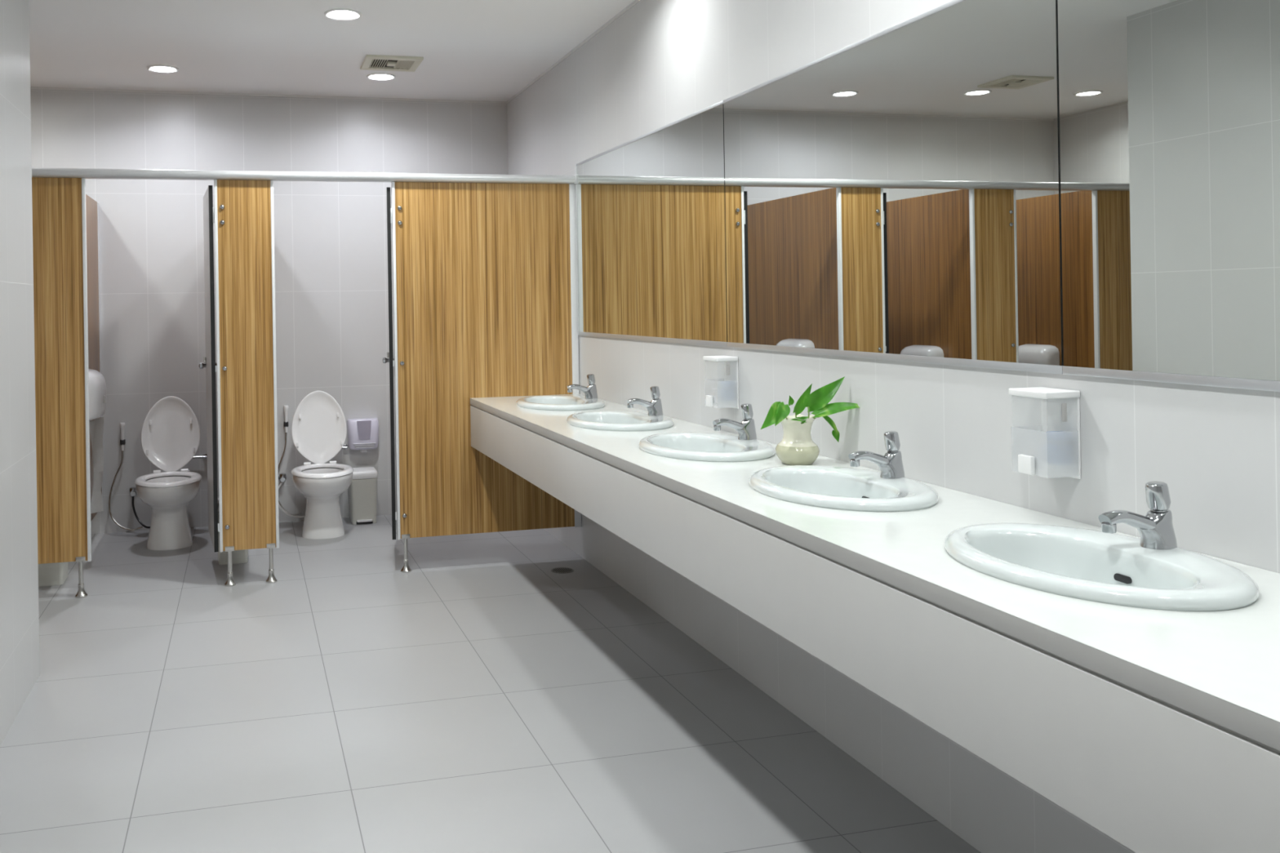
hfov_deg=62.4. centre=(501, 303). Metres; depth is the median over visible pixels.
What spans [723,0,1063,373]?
wall mirror
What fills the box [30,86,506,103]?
trim
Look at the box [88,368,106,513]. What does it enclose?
dispenser
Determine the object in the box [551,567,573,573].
floor drain
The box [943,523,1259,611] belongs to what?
basin
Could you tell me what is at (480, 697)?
floor
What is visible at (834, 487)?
basin
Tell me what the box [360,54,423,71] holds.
ceiling vent
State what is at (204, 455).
pipe
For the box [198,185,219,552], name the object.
door
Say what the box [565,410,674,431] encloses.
basin
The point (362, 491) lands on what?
pedal bin
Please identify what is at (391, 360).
door
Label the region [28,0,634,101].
ceiling
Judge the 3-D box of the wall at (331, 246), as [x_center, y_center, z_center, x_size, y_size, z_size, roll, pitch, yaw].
[-1.993,0.040,6.297,4.198,2.623,0.100,-1,0,-14]
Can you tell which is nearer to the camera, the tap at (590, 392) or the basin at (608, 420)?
the basin at (608, 420)
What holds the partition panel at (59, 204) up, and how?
on the floor
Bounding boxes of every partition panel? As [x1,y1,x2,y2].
[31,177,91,598]
[213,179,279,586]
[391,182,581,573]
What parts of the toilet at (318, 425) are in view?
lid, seat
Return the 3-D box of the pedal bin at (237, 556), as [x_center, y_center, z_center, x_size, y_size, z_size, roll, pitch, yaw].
[-1.403,1.182,5.447,0.170,0.319,0.200,-1,0,-14]
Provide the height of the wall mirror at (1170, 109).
0.877 m
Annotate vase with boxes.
[775,413,819,465]
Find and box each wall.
[0,0,39,745]
[30,88,508,533]
[506,0,1279,852]
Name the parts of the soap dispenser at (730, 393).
lid, plate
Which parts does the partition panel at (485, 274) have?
edge trim, edge trim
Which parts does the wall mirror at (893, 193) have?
rail, rail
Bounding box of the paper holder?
[346,417,378,452]
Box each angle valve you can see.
[128,486,150,528]
[278,472,286,489]
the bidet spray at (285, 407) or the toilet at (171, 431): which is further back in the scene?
the bidet spray at (285, 407)
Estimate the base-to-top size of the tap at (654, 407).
0.114 m
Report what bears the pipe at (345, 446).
attached to the wall at (331, 246)
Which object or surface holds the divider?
attached to the wall at (331, 246)
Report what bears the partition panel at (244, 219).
on the floor
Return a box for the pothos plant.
[760,376,859,441]
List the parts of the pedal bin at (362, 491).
lid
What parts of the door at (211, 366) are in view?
door knob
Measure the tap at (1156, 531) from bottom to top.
0.114 m
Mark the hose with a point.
(279, 506)
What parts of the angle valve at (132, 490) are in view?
valve handle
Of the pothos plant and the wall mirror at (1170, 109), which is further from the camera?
the pothos plant
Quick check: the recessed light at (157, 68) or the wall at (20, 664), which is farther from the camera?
the recessed light at (157, 68)
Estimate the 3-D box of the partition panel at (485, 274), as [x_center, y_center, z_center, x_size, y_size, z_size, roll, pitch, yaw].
[-0.065,0.356,5.263,0.951,1.927,0.055,-1,0,-14]
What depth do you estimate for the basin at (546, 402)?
4.72 m
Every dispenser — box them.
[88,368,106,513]
[702,355,738,408]
[1008,386,1080,479]
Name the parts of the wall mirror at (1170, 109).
rail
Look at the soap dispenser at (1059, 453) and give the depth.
2.17 m
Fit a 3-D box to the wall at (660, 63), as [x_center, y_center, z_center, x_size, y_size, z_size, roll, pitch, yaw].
[1.040,-0.011,2.967,0.100,2.623,8.017,-1,0,-14]
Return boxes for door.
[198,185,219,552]
[382,186,396,539]
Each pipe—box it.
[192,453,207,458]
[341,444,348,449]
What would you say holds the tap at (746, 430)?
on the countertop
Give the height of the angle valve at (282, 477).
0.100 m
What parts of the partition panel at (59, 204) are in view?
edge trim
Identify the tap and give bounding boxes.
[567,373,597,399]
[626,386,662,415]
[712,403,756,439]
[848,431,904,479]
[1098,481,1177,550]
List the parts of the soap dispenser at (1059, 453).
lid, plate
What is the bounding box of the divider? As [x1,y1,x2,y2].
[85,194,103,521]
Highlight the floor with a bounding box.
[0,515,980,852]
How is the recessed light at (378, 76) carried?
in the ceiling
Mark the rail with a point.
(86, 173)
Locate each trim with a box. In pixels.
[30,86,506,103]
[506,0,639,103]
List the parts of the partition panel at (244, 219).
edge trim, edge trim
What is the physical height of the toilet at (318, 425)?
0.812 m
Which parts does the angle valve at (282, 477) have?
valve handle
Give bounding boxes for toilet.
[134,395,201,550]
[290,391,353,539]
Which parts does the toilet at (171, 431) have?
seat, lid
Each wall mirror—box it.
[575,100,727,346]
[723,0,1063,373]
[1057,0,1279,391]
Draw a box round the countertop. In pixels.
[470,394,1279,852]
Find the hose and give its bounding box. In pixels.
[278,502,304,517]
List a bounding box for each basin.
[515,395,605,410]
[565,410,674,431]
[638,431,775,462]
[748,465,938,511]
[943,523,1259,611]
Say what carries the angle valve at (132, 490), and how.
attached to the wall at (331, 246)
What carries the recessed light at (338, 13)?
in the ceiling
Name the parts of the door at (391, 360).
door knob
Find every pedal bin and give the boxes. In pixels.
[38,561,68,586]
[217,497,248,564]
[348,466,377,524]
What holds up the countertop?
attached to the wall at (660, 63)
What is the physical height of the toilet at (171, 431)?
0.812 m
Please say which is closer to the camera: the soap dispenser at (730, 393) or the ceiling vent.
the soap dispenser at (730, 393)
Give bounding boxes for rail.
[31,167,577,184]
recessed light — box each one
[146,64,178,72]
[324,8,361,19]
[366,72,395,79]
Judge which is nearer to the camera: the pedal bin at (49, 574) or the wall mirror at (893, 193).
the wall mirror at (893, 193)
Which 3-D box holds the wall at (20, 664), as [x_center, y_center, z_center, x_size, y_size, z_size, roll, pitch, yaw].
[-1.921,0.036,0.965,1.788,2.623,5.347,-1,0,-14]
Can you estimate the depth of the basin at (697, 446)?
3.27 m
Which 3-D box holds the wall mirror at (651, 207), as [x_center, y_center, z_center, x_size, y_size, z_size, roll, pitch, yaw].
[0.592,-0.279,4.529,0.011,0.877,1.699,-1,0,-14]
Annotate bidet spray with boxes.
[108,422,142,530]
[277,405,301,515]
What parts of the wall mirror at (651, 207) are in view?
rail, rail, rail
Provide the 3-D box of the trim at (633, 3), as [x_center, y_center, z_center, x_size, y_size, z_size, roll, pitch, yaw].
[0.967,-1.315,2.950,0.008,0.014,7.809,-1,0,-14]
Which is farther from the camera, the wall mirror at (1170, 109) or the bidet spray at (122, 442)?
the bidet spray at (122, 442)
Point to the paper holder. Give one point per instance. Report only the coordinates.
(362, 434)

